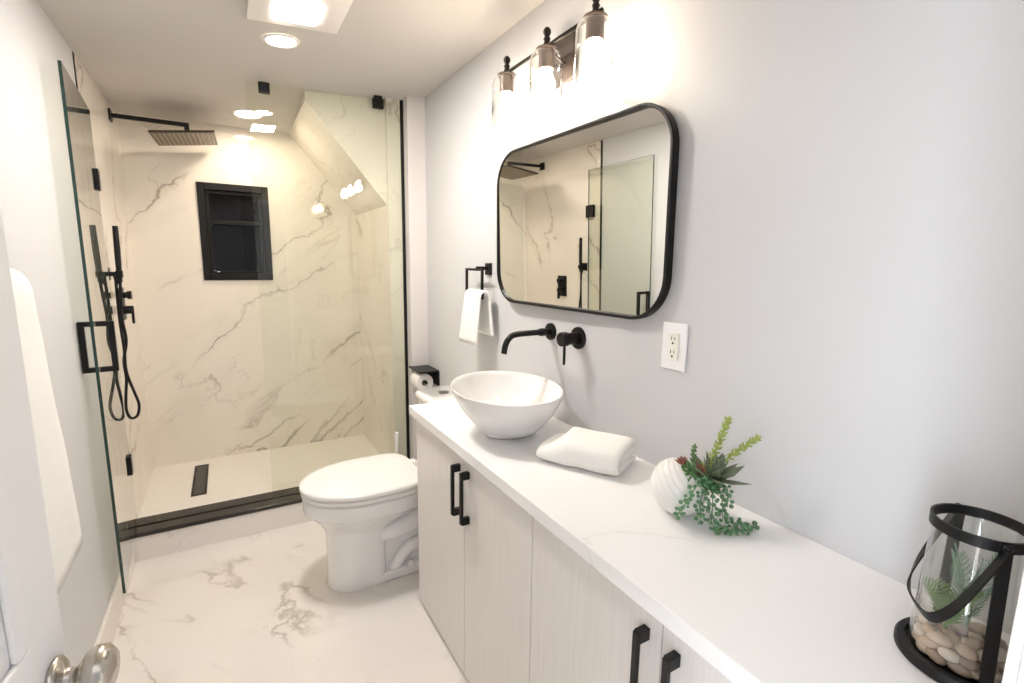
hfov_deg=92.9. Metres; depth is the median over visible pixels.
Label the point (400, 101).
trim
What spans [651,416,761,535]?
succulents
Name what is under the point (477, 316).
hand towel
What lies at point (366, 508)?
toilet
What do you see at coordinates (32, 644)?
door
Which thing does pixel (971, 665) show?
pebble
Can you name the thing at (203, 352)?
wall
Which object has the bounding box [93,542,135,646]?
baseboard
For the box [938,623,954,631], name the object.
pebble
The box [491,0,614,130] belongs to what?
vanity light
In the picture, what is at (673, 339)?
receptacle
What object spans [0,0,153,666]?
wall
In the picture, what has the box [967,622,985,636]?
pebble
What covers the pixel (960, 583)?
fern
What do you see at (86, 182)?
shower door
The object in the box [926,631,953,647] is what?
pebble
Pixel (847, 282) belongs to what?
wall
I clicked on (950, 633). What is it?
pebble
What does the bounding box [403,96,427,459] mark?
wall pier
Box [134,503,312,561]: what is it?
shower curb
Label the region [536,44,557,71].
socket
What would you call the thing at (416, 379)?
toilet paper roll
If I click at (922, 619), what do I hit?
pebble
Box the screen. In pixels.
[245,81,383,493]
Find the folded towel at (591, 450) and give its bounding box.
[536,427,635,475]
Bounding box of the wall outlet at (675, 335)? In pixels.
[661,321,688,372]
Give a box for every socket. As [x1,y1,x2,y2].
[497,71,515,94]
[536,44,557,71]
[583,10,607,43]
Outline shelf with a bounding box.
[409,365,438,373]
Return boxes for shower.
[108,108,217,145]
[108,226,140,418]
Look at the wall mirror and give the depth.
1.61 m
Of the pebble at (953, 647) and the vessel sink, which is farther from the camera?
the vessel sink
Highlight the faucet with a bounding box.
[501,323,585,364]
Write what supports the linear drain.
on the floor at (169, 489)
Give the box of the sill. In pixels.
[134,486,301,538]
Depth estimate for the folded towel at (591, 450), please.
1.44 m
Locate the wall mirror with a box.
[497,102,679,319]
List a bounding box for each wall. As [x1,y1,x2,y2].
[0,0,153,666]
[116,112,363,467]
[356,98,406,456]
[425,0,1023,634]
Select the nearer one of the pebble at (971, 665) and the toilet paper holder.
the pebble at (971, 665)
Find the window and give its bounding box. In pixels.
[196,181,272,279]
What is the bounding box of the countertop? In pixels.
[409,399,1010,682]
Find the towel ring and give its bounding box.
[465,263,491,298]
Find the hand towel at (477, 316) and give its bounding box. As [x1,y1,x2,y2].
[459,288,493,345]
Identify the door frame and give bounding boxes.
[1001,570,1023,682]
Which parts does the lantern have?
handle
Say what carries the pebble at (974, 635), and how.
on the pebble
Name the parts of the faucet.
spout, lever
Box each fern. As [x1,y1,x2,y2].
[923,575,983,628]
[950,542,996,627]
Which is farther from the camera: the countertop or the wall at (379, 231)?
the wall at (379, 231)
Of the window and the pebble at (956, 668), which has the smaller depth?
the pebble at (956, 668)
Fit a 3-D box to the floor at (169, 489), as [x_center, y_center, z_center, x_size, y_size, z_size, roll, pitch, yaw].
[-1.502,0.908,3.316,1.590,0.122,0.805,-4,10,-30]
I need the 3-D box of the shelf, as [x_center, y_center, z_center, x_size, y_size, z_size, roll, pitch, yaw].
[-0.552,0.171,3.039,0.126,0.008,0.205,-4,10,-30]
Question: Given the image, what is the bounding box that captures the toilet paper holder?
[409,365,439,385]
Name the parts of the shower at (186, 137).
arm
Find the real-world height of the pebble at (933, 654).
0.018 m
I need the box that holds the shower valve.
[118,287,135,323]
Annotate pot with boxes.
[651,457,707,515]
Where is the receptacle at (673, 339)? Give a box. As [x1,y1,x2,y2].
[667,333,679,360]
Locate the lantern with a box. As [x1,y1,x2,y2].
[893,502,1023,682]
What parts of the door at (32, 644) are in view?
panel, knob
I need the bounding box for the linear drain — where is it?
[191,464,208,496]
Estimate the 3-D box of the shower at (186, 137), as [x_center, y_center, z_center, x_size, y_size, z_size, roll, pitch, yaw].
[-2.009,-1.235,2.825,0.511,0.134,0.381,-4,10,-30]
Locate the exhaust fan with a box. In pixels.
[246,0,352,33]
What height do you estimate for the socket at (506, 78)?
0.071 m
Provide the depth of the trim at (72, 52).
2.07 m
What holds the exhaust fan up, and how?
attached to the ceiling at (196, 61)
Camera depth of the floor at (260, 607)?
2.04 m
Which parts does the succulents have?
trailing stem, sedum stem, trailing stem, sedum stem, trailing stem, trailing stem, trailing stem, sedum stem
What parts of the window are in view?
sash, pane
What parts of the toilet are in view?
lid, seat, tank lid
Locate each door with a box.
[0,204,119,682]
[57,60,136,593]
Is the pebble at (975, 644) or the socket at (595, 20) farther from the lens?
the socket at (595, 20)
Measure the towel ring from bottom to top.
0.168 m
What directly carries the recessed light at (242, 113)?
in the ceiling at (196, 61)
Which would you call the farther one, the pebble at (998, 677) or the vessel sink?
the vessel sink
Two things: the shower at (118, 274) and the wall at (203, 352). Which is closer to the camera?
the shower at (118, 274)
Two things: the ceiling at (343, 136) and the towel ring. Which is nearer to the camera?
the towel ring
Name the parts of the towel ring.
post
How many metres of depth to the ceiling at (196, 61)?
2.16 m
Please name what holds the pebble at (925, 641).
on the pebble at (920, 646)
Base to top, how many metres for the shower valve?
0.195 m
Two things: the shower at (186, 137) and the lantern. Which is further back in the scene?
the shower at (186, 137)
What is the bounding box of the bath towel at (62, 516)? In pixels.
[10,268,82,593]
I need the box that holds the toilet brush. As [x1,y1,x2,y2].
[394,432,398,453]
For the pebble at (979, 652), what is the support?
on the pebble
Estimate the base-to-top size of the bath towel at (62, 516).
0.705 m
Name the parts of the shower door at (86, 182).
pull handle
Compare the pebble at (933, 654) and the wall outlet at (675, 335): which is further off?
the wall outlet at (675, 335)
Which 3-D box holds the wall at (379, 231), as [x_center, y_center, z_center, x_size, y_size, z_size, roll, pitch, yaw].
[-0.879,-0.359,3.450,0.210,2.600,0.845,-4,10,-30]
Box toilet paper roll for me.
[410,371,432,389]
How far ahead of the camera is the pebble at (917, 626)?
0.77 m
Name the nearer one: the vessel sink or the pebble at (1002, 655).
the pebble at (1002, 655)
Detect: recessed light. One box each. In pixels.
[232,109,263,118]
[263,34,298,47]
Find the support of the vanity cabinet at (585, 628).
on the floor at (260, 607)
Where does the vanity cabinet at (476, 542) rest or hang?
on the floor at (260, 607)
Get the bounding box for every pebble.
[911,630,919,639]
[913,623,925,635]
[916,637,926,654]
[918,613,933,624]
[919,635,940,648]
[921,623,937,632]
[925,647,945,665]
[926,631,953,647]
[937,647,959,662]
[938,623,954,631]
[942,628,960,643]
[946,661,972,678]
[950,621,969,636]
[950,643,961,656]
[955,643,977,660]
[959,656,980,671]
[961,637,982,650]
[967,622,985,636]
[968,632,983,644]
[970,670,979,680]
[977,649,982,661]
[994,672,1002,682]
[997,661,1005,669]
[998,647,1006,661]
[1000,639,1007,650]
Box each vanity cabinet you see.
[417,421,533,682]
[530,518,731,682]
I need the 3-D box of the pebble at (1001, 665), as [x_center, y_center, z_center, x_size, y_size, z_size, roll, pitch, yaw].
[0.719,0.471,0.715,0.028,0.017,0.022,-5,11,-32]
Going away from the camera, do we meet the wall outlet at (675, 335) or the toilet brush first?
the wall outlet at (675, 335)
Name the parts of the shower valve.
plate, knob, lever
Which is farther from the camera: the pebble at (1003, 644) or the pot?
the pot
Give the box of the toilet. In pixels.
[299,385,454,592]
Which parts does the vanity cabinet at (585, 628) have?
door, handle, handle, door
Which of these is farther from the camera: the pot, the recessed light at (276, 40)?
the recessed light at (276, 40)
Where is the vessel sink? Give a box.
[450,371,563,438]
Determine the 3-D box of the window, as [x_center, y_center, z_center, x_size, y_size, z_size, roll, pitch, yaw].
[-1.888,-0.741,3.330,0.415,0.633,0.102,-4,10,-30]
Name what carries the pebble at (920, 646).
in the lantern
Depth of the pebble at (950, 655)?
0.72 m
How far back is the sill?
2.64 m
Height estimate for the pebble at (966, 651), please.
0.018 m
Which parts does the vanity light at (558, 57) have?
lamp shade, bulb, bulb, lamp shade, arm, bulb, lamp shade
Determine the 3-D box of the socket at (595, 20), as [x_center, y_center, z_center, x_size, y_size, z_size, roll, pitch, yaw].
[0.246,-0.928,1.440,0.076,0.071,0.076,-4,10,-30]
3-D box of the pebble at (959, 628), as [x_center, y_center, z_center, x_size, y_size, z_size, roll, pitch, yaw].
[0.703,0.450,0.763,0.020,0.018,0.025,-2,9,-18]
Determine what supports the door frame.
attached to the wall
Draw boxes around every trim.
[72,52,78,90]
[399,100,409,458]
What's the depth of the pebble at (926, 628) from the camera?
0.76 m
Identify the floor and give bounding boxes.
[112,520,468,682]
[138,434,379,517]
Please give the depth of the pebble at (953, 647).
0.73 m
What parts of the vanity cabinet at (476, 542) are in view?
door, handle, handle, door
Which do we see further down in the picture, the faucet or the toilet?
the toilet
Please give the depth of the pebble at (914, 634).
0.78 m
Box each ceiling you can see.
[36,0,544,133]
[290,91,386,215]
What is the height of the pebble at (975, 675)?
0.018 m

